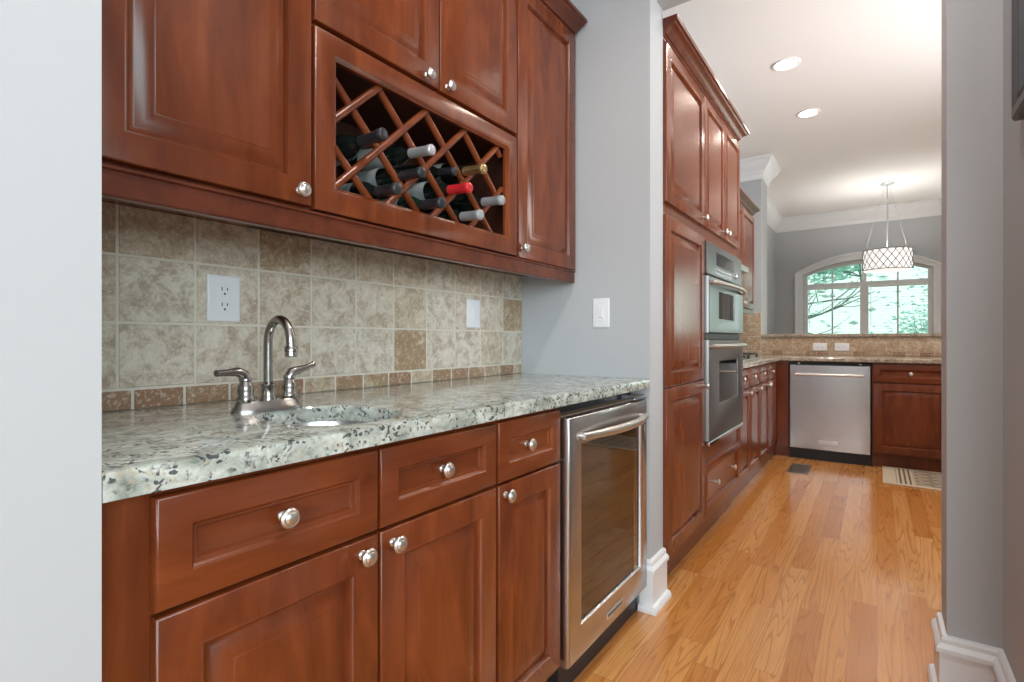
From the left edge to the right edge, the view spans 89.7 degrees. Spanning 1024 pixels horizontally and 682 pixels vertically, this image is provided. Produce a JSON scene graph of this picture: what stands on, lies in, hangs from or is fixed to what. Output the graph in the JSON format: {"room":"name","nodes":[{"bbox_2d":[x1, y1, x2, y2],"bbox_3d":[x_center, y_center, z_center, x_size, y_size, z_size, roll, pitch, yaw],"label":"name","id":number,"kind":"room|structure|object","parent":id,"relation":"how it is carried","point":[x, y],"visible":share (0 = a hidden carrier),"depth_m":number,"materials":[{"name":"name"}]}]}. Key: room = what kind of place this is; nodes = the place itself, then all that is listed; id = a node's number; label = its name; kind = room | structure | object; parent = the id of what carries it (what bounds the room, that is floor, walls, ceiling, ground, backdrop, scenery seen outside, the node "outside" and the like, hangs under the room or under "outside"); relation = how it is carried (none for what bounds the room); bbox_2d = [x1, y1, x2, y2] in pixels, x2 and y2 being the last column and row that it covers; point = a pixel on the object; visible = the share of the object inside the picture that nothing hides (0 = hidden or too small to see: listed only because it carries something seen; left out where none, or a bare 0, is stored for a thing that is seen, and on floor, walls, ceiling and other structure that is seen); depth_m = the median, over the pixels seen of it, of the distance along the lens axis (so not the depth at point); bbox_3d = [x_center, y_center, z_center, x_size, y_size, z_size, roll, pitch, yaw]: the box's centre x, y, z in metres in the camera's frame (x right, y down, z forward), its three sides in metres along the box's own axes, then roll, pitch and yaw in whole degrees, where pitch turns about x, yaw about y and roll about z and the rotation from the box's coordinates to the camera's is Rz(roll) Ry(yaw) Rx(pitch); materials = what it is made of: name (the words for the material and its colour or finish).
{"room":"butler's pantry","nodes":[
{"label":"butler's pantry","id":0,"kind":"room"},
{"bbox_2d":[0,0,101,681],"bbox_3d":[-1.290,-0.450,1.063,1.865,3.040,0.182,0,0,35],"label":"wall","id":1,"kind":"structure","parent":0,"point":[51,50],"depth_m":0.56,"materials":[{"name":"paint"}]},
{"bbox_2d":[545,441,940,681],"bbox_3d":[2.002,1.130,2.565,5.500,0.120,12.700,0,0,35],"label":"floor","id":2,"kind":"structure","parent":0,"point":[831,573],"depth_m":2.17,"materials":[{"name":"brown wood"}]},
{"bbox_2d":[102,422,495,681],"bbox_3d":[-0.497,0.631,1.100,0.633,0.878,0.791,0,0,35],"label":"base cabinet","id":3,"kind":"object","parent":2,"relation":"on","point":[377,563],"visible":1,"depth_m":0.85,"materials":[{"name":"brown wood"}]},
{"bbox_2d":[102,373,649,502],"bbox_3d":[-0.219,0.172,1.502,0.624,0.036,1.770,0,0,35],"label":"countertop","id":4,"kind":"structure","parent":3,"relation":"on","point":[152,449],"depth_m":0.98,"materials":[{"name":"stone"}]},
{"bbox_2d":[214,315,315,413],"bbox_3d":[-0.511,0.050,1.118,0.133,0.208,0.232,0,0,35],"label":"faucet","id":5,"kind":"object","parent":4,"relation":"on","point":[246,403],"visible":1,"depth_m":1.12,"materials":[{"name":"silver metal"}]},
{"bbox_2d":[289,421,367,425],"bbox_3d":[-0.378,0.280,1.071,0.320,0.180,0.265,0,0,35],"label":"sink","id":6,"kind":"object","parent":4,"relation":"in","point":[319,423],"visible":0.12,"depth_m":1.21,"materials":[{"name":"silver metal"}]},
{"bbox_2d":[491,408,559,681],"bbox_3d":[-0.178,0.631,1.551,0.633,0.878,0.311,0,0,35],"label":"base cabinet","id":7,"kind":"object","parent":2,"relation":"on","point":[527,486],"visible":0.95,"depth_m":1.36,"materials":[{"name":"brown wood"}]},
{"bbox_2d":[547,392,647,681],"bbox_3d":[0.121,0.631,1.927,0.681,0.878,0.632,0,0,35],"label":"wine cooler","id":8,"kind":"object","parent":2,"relation":"on","point":[603,461],"visible":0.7,"depth_m":1.70,"materials":[{"name":"silver metal"}]},
{"bbox_2d":[547,597,636,681],"bbox_3d":[0.301,1.023,1.802,0.038,0.094,0.620,0,0,35],"label":"grille","id":9,"kind":"object","parent":8,"relation":"attached to","point":[561,674],"depth_m":1.73,"materials":[{"name":"black metal"}]},
{"bbox_2d":[663,39,709,575],"bbox_3d":[0.572,-0.106,2.577,0.667,2.352,0.590,0,0,35],"label":"pantry cabinet","id":10,"kind":"object","parent":2,"relation":"on","point":[684,216],"visible":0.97,"depth_m":2.33,"materials":[{"name":"brown wood"}]},
{"bbox_2d":[694,97,739,545],"bbox_3d":[0.983,-0.106,3.157,0.667,2.352,0.832,0,0,35],"label":"tall cabinet","id":11,"kind":"object","parent":2,"relation":"on","point":[722,150],"visible":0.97,"depth_m":2.94,"materials":[{"name":"brown wood"}]},
{"bbox_2d":[663,14,749,141],"bbox_3d":[0.962,-1.319,2.850,0.374,0.072,1.487,0,0,35],"label":"crown molding","id":12,"kind":"structure","parent":11,"relation":"attached to","point":[675,33],"depth_m":2.53,"materials":[{"name":"brown wood"}]},
{"bbox_2d":[701,240,746,446],"bbox_3d":[1.053,0.018,3.108,0.604,1.069,0.826,0,0,35],"label":"wall oven","id":13,"kind":"object","parent":11,"relation":"in","point":[724,293],"visible":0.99,"depth_m":2.87,"materials":[{"name":"silver metal"}]},
{"bbox_2d":[731,366,762,501],"bbox_3d":[1.439,0.631,3.813,0.652,0.878,0.758,0,0,35],"label":"base cabinet","id":14,"kind":"object","parent":2,"relation":"on","point":[747,434],"visible":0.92,"depth_m":3.64,"materials":[{"name":"brown wood"}]},
{"bbox_2d":[753,362,776,476],"bbox_3d":[1.941,0.631,4.522,0.652,0.878,0.976,0,0,35],"label":"base cabinet","id":15,"kind":"object","parent":2,"relation":"on","point":[767,372],"visible":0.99,"depth_m":4.24,"materials":[{"name":"brown wood"}]},
{"bbox_2d":[743,354,940,368],"bbox_3d":[2.776,0.173,3.984,2.638,0.035,2.583,0,0,35],"label":"countertop","id":16,"kind":"structure","parent":15,"relation":"on","point":[765,358],"depth_m":4.43,"materials":[{"name":"beige stone"}]},
{"bbox_2d":[743,352,760,360],"bbox_3d":[1.673,0.130,4.159,0.500,0.050,0.720,0,0,35],"label":"cooktop","id":17,"kind":"object","parent":16,"relation":"in","point":[748,357],"visible":0.17,"depth_m":4.09,"materials":[{"name":"silver metal"}]},
{"bbox_2d":[743,357,760,360],"bbox_3d":[1.673,0.149,4.159,0.500,0.012,0.720,0,0,35],"label":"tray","id":18,"kind":"object","parent":17,"relation":"on","point":[744,358],"depth_m":4.02,"materials":[{"name":"metal"}]},
{"bbox_2d":[773,361,788,455],"bbox_3d":[2.483,0.631,4.777,0.152,0.878,0.066,0,0,35],"label":"filler panel","id":19,"kind":"object","parent":2,"relation":"on","point":[782,446],"visible":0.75,"depth_m":4.73,"materials":[{"name":"brown wood"}]},
{"bbox_2d":[787,463,811,474],"bbox_3d":[2.388,1.067,4.277,0.150,0.004,0.380,0,0,35],"label":"floor vent","id":20,"kind":"object","parent":2,"relation":"in","point":[797,468],"visible":1,"depth_m":4.27,"materials":[{"name":"silver metal"}]},
{"bbox_2d":[789,361,871,465],"bbox_3d":[2.923,0.636,4.723,0.620,0.868,0.632,0,0,35],"label":"dishwasher","id":21,"kind":"object","parent":2,"relation":"on","point":[831,402],"visible":1,"depth_m":4.49,"materials":[{"name":"silver metal"}]},
{"bbox_2d":[872,363,940,471],"bbox_3d":[3.460,0.631,4.374,0.653,0.878,0.611,0,0,35],"label":"base cabinet","id":22,"kind":"object","parent":2,"relation":"on","point":[906,397],"visible":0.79,"depth_m":4.20,"materials":[{"name":"brown wood"}]},
{"bbox_2d":[882,466,940,490],"bbox_3d":[3.558,1.065,3.662,1.500,0.009,0.620,0,0,35],"label":"rug","id":23,"kind":"object","parent":2,"relation":"on","point":[923,479],"visible":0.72,"depth_m":3.96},
{"bbox_2d":[740,179,766,333],"bbox_3d":[2.688,-0.450,5.859,0.330,3.040,0.370,0,0,35],"label":"wall column","id":24,"kind":"structure","parent":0,"point":[756,190],"depth_m":5.65,"materials":[{"name":"paint"}]},
{"bbox_2d":[521,0,1002,648],"bbox_3d":[1.697,-0.450,1.323,3.960,3.040,0.151,0,0,35],"label":"wall partition","id":25,"kind":"structure","parent":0,"point":[619,48],"depth_m":1.64,"materials":[{"name":"paint"}]},
{"bbox_2d":[593,298,609,327],"bbox_3d":[0.373,-0.114,2.162,0.076,0.122,0.010,0,0,35],"label":"light switch","id":26,"kind":"object","parent":25,"relation":"attached to","point":[601,306],"visible":1,"depth_m":2.16,"materials":[{"name":"white plastic"}]},
{"bbox_2d":[638,547,670,615],"bbox_3d":[0.581,0.971,2.091,0.073,0.199,0.186,0,0,35],"label":"baseboard","id":27,"kind":"structure","parent":25,"relation":"attached to","point":[655,595],"depth_m":2.04,"materials":[{"name":"paint"}]},
{"bbox_2d":[927,612,1015,681],"bbox_3d":[2.083,0.971,0.577,2.468,0.199,0.922,0,0,35],"label":"baseboard","id":28,"kind":"structure","parent":25,"relation":"attached to","point":[956,659],"depth_m":1.49,"materials":[{"name":"paint"}]},
{"bbox_2d":[767,225,774,333],"bbox_3d":[1.678,-0.450,4.824,0.120,3.040,9.388,0,0,35],"label":"wall","id":29,"kind":"structure","parent":0,"point":[770,233],"depth_m":8.06,"materials":[{"name":"paint"}]},
{"bbox_2d":[102,0,311,226],"bbox_3d":[-0.708,-0.816,1.062,0.333,1.040,0.487,0,0,35],"label":"upper cabinet","id":30,"kind":"object","parent":29,"relation":"attached to","point":[215,94],"visible":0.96,"depth_m":1.01,"materials":[{"name":"brown wood"}]},
{"bbox_2d":[102,202,521,411],"bbox_3d":[-0.470,-0.073,1.680,0.010,0.454,1.770,0,0,35],"label":"tile backsplash","id":31,"kind":"structure","parent":29,"relation":"attached to","point":[365,318],"depth_m":1.42,"materials":[{"name":"tile"}]},
{"bbox_2d":[207,274,239,321],"bbox_3d":[-0.727,-0.105,1.301,0.008,0.116,0.080,0,0,35],"label":"wall outlet","id":32,"kind":"object","parent":31,"relation":"attached to","point":[223,292],"visible":1,"depth_m":1.30,"materials":[{"name":"white plastic"}]},
{"bbox_2d":[466,299,479,327],"bbox_3d":[-0.155,-0.108,2.106,0.010,0.116,0.082,0,0,35],"label":"light switch","id":33,"kind":"object","parent":31,"relation":"attached to","point":[472,306],"visible":1,"depth_m":2.10,"materials":[{"name":"white plastic"}]},
{"bbox_2d":[248,25,516,264],"bbox_3d":[-0.341,-0.513,1.606,0.303,0.434,0.824,0,0,35],"label":"wine rack cabinet","id":34,"kind":"object","parent":29,"relation":"attached to","point":[354,93],"visible":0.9,"depth_m":1.46,"materials":[{"name":"brown wood"}]},
{"bbox_2d":[102,163,575,283],"bbox_3d":[-0.244,-0.270,1.507,0.028,0.052,1.750,0,0,35],"label":"rail","id":35,"kind":"object","parent":34,"relation":"attached to","point":[118,183],"visible":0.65,"depth_m":1.14,"materials":[{"name":"brown wood"}]},
{"bbox_2d":[336,127,387,165],"bbox_3d":[-0.464,-0.496,1.364,0.350,0.080,0.070,0,0,31],"label":"wine bottle","id":36,"kind":"object","parent":34,"relation":"in","point":[350,146],"visible":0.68,"depth_m":1.31,"materials":[{"name":"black glass"}]},
{"bbox_2d":[339,181,402,199],"bbox_3d":[-0.426,-0.403,1.417,0.350,0.082,0.070,0,0,38],"label":"wine bottle","id":37,"kind":"object","parent":34,"relation":"in","point":[395,188],"visible":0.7,"depth_m":1.34,"materials":[{"name":"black glass"}]},
{"bbox_2d":[345,166,425,185],"bbox_3d":[-0.377,-0.468,1.487,0.350,0.078,0.066,0,0,38],"label":"wine bottle","id":38,"kind":"object","parent":34,"relation":"in","point":[378,176],"visible":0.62,"depth_m":1.44,"materials":[{"name":"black glass"}]},
{"bbox_2d":[340,144,435,172],"bbox_3d":[-0.365,-0.536,1.503,0.349,0.075,0.066,0,0,31],"label":"wine bottle","id":39,"kind":"object","parent":34,"relation":"in","point":[397,155],"visible":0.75,"depth_m":1.46,"materials":[{"name":"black glass"}]},
{"bbox_2d":[379,196,445,211],"bbox_3d":[-0.329,-0.403,1.554,0.350,0.082,0.070,0,0,40],"label":"wine bottle","id":40,"kind":"object","parent":34,"relation":"in","point":[439,202],"visible":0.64,"depth_m":1.48,"materials":[{"name":"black glass"}]},
{"bbox_2d":[395,164,457,182],"bbox_3d":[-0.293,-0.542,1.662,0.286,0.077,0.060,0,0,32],"label":"wine bottle","id":41,"kind":"object","parent":34,"relation":"in","point":[450,171],"visible":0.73,"depth_m":1.62,"materials":[{"name":"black glass"}]},
{"bbox_2d":[383,181,472,199],"bbox_3d":[-0.269,-0.472,1.639,0.349,0.080,0.071,0,0,33],"label":"wine bottle","id":42,"kind":"object","parent":34,"relation":"in","point":[422,190],"visible":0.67,"depth_m":1.59,"materials":[{"name":"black glass"}]},
{"bbox_2d":[422,208,483,222],"bbox_3d":[-0.229,-0.403,1.696,0.350,0.082,0.069,0,0,40],"label":"wine bottle","id":43,"kind":"object","parent":34,"relation":"in","point":[477,214],"visible":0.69,"depth_m":1.62,"materials":[{"name":"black glass"}]},
{"bbox_2d":[433,163,486,184],"bbox_3d":[-0.224,-0.553,1.702,0.350,0.085,0.071,0,0,37],"label":"wine bottle","id":44,"kind":"object","parent":34,"relation":"in","point":[481,168],"visible":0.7,"depth_m":1.64,"materials":[{"name":"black glass"}]},
{"bbox_2d":[424,194,504,211],"bbox_3d":[-0.171,-0.471,1.777,0.349,0.081,0.069,0,0,35],"label":"wine bottle","id":45,"kind":"object","parent":34,"relation":"in","point":[461,202],"visible":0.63,"depth_m":1.73,"materials":[{"name":"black glass"}]},
{"bbox_2d":[311,0,516,135],"bbox_3d":[-0.329,-1.033,1.597,0.333,0.606,0.824,0,0,35],"label":"upper cabinet","id":46,"kind":"object","parent":29,"relation":"attached to","point":[464,52],"visible":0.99,"depth_m":1.55,"materials":[{"name":"brown wood"}]},
{"bbox_2d":[540,0,586,34],"bbox_3d":[-0.215,-1.333,1.488,0.070,0.048,1.752,0,0,35],"label":"crown molding","id":47,"kind":"structure","parent":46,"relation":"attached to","point":[565,11],"depth_m":2.10,"materials":[{"name":"brown wood"}]},
{"bbox_2d":[458,0,574,275],"bbox_3d":[0.042,-0.816,2.120,0.333,1.040,0.458,0,0,35],"label":"upper cabinet","id":48,"kind":"object","parent":29,"relation":"attached to","point":[545,136],"visible":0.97,"depth_m":2.02,"materials":[{"name":"brown wood"}]},
{"bbox_2d":[737,204,753,314],"bbox_3d":[2.065,-0.771,4.952,0.357,1.022,1.085,0,0,35],"label":"upper cabinet","id":49,"kind":"object","parent":29,"relation":"attached to","point":[745,253],"depth_m":5.02,"materials":[{"name":"brown wood"}]},
{"bbox_2d":[740,187,759,215],"bbox_3d":[1.869,-1.319,4.663,0.370,0.072,1.910,0,0,35],"label":"crown molding","id":50,"kind":"structure","parent":49,"relation":"attached to","point":[746,201],"depth_m":4.97,"materials":[{"name":"brown wood"}]},
{"bbox_3d":[1.531,-0.956,4.198,0.357,0.652,0.760,0,0,35],"label":"upper cabinet","id":51,"kind":"object","parent":29,"relation":"attached to","visible":0},
{"bbox_2d":[741,264,748,273],"bbox_3d":[1.582,-0.593,4.161,0.479,0.066,0.750,0,0,35],"label":"range hood","id":52,"kind":"object","parent":51,"relation":"attached to","point":[744,270],"visible":0.15,"depth_m":4.22,"materials":[{"name":"silver metal"}]},
{"bbox_2d":[663,0,940,216],"bbox_3d":[2.002,-2.030,2.565,5.500,0.120,12.700,0,0,35],"label":"ceiling","id":53,"kind":"structure","parent":0,"point":[871,68],"depth_m":4.03,"materials":[{"name":"paint"}]},
{"bbox_2d":[772,57,800,70],"bbox_3d":[1.956,-1.966,3.676,0.184,0.008,0.184,0,0,35],"label":"recessed light","id":54,"kind":"object","parent":53,"relation":"in","point":[785,64],"visible":1,"depth_m":3.67,"materials":[{"name":"paint"}]},
{"bbox_2d":[796,108,820,117],"bbox_3d":[2.569,-1.966,4.467,0.184,0.008,0.184,0,0,35],"label":"recessed light","id":55,"kind":"object","parent":53,"relation":"in","point":[806,113],"visible":1,"depth_m":4.46,"materials":[{"name":"paint"}]},
{"bbox_2d":[862,181,913,272],"bbox_3d":[4.712,-1.421,6.466,0.523,1.097,0.523,0,0,35],"label":"pendant lamp","id":56,"kind":"object","parent":53,"relation":"hanging from","point":[887,259],"visible":1,"depth_m":6.31,"materials":[{"name":"white fabric"}]},
{"bbox_2d":[865,268,910,271],"bbox_3d":[4.712,-0.889,6.466,0.500,0.004,0.500,0,0,35],"label":"diffuser","id":57,"kind":"object","parent":56,"relation":"attached to","point":[866,269],"depth_m":6.48,"materials":[{"name":"fabric"}]},
{"bbox_2d":[776,354,919,440],"bbox_3d":[3.717,0.520,5.011,2.330,1.100,0.145,0,0,35],"label":"wall","id":58,"kind":"structure","parent":0,"point":[776,354],"depth_m":5.47,"materials":[{"name":"paint"}]},
{"bbox_2d":[738,312,760,353],"bbox_3d":[2.577,-0.074,5.701,0.328,0.457,0.017,0,0,35],"label":"tile backsplash","id":59,"kind":"structure","parent":58,"relation":"attached to","point":[751,335],"depth_m":5.65,"materials":[{"name":"tile"}]},
{"bbox_2d":[761,337,940,356],"bbox_3d":[3.663,0.063,4.950,2.308,0.184,0.016,0,0,35],"label":"tile backsplash","id":60,"kind":"structure","parent":58,"relation":"attached to","point":[858,346],"depth_m":5.09,"materials":[{"name":"tile"}]},
{"bbox_2d":[813,343,826,350],"bbox_3d":[3.162,0.070,5.289,0.124,0.078,0.008,0,0,35],"label":"wall outlet","id":61,"kind":"object","parent":60,"relation":"attached to","point":[816,346],"visible":1,"depth_m":5.29,"materials":[{"name":"white plastic"}]},
{"bbox_2d":[835,343,848,350],"bbox_3d":[3.317,0.072,5.179,0.124,0.078,0.008,0,0,35],"label":"wall outlet","id":62,"kind":"object","parent":60,"relation":"attached to","point":[838,346],"visible":1,"depth_m":5.18,"materials":[{"name":"white plastic"}]},
{"bbox_2d":[761,333,940,336],"bbox_3d":[3.805,-0.047,5.083,2.389,0.032,0.445,0,0,35],"label":"bar","id":63,"kind":"object","parent":58,"relation":"on","point":[879,334],"visible":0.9,"depth_m":5.07,"materials":[{"name":"beige stone"}]},
{"bbox_2d":[775,215,940,333],"bbox_3d":[5.985,-0.450,7.372,4.200,3.040,0.150,0,0,35],"label":"wall","id":64,"kind":"structure","parent":0,"point":[795,251],"depth_m":8.03,"materials":[{"name":"paint"}]},
{"bbox_2d":[740,154,940,232],"bbox_3d":[4.958,-1.863,5.924,3.960,0.215,3.400,0,0,35],"label":"crown molding","id":65,"kind":"structure","parent":64,"relation":"attached to","point":[766,168],"depth_m":7.55,"materials":[{"name":"paint"}]},
{"bbox_2d":[795,251,940,333],"bbox_3d":[5.323,-0.476,7.779,1.890,1.712,0.190,0,0,35],"label":"window","id":66,"kind":"structure","parent":64,"relation":"in","point":[934,272],"depth_m":7.80,"materials":[{"name":"paint"}]},
{"bbox_2d":[808,285,859,331],"bbox_3d":[4.991,-0.288,8.006,0.685,1.075,0.044,0,0,35],"label":"window blind","id":67,"kind":"object","parent":66,"relation":"attached to","point":[858,286],"visible":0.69,"depth_m":8.00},
{"bbox_2d":[869,282,927,328],"bbox_3d":[5.646,-0.288,7.542,0.690,1.075,0.044,0,0,35],"label":"window blind","id":68,"kind":"object","parent":66,"relation":"attached to","point":[917,283],"visible":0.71,"depth_m":7.52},
{"bbox_2d":[1003,0,1023,681],"bbox_3d":[1.221,-0.450,1.117,0.120,3.040,0.735,0,0,35],"label":"wall","id":69,"kind":"structure","parent":0,"point":[1013,131],"depth_m":1.34,"materials":[{"name":"paint"}]},
{"bbox_2d":[1011,0,1023,120],"bbox_3d":[0.990,-1.030,0.919,0.026,1.000,0.800,0,0,35],"label":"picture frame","id":70,"kind":"object","parent":69,"relation":"attached to","point":[1017,6],"visible":1,"depth_m":1.21,"materials":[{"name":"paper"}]},
{"label":"outside","id":71,"kind":"structure","parent":0,"visible":0},
{"bbox_3d":[20.123,1.620,28.392,60.000,0.100,50.400,0,0,35],"label":"ground","id":72,"kind":"structure","parent":71,"visible":0},
{"bbox_2d":[808,264,861,292],"bbox_3d":[13.887,-2.273,20.554,6.414,7.692,6.694,0,0,5],"label":"leafy tree","id":73,"kind":"object","parent":72,"relation":"on","point":[858,266],"visible":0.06,"depth_m":20.83,"materials":[{"name":"green plant"}]},
{"bbox_2d":[808,266,901,333],"bbox_3d":[6.059,-0.922,11.248,4.109,4.994,4.984,0,0,15],"label":"tree","id":74,"kind":"object","parent":72,"relation":"on","point":[882,277],"visible":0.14,"depth_m":10.63,"materials":[{"name":"green plant"}]},
{"bbox_2d":[869,286,927,333],"bbox_3d":[9.685,0.127,11.948,3.574,3.081,3.502,0,0,-2],"label":"leafy tree","id":75,"kind":"object","parent":72,"relation":"on","point":[924,310],"visible":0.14,"depth_m":12.66,"materials":[{"name":"green plant"}]},
{"bbox_2d":[883,267,927,332],"bbox_3d":[14.789,-0.615,15.468,5.396,4.483,4.635,0,0,-27],"label":"leafy tree","id":76,"kind":"object","parent":72,"relation":"on","point":[912,323],"visible":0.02,"depth_m":16.27,"materials":[{"name":"green plant"}]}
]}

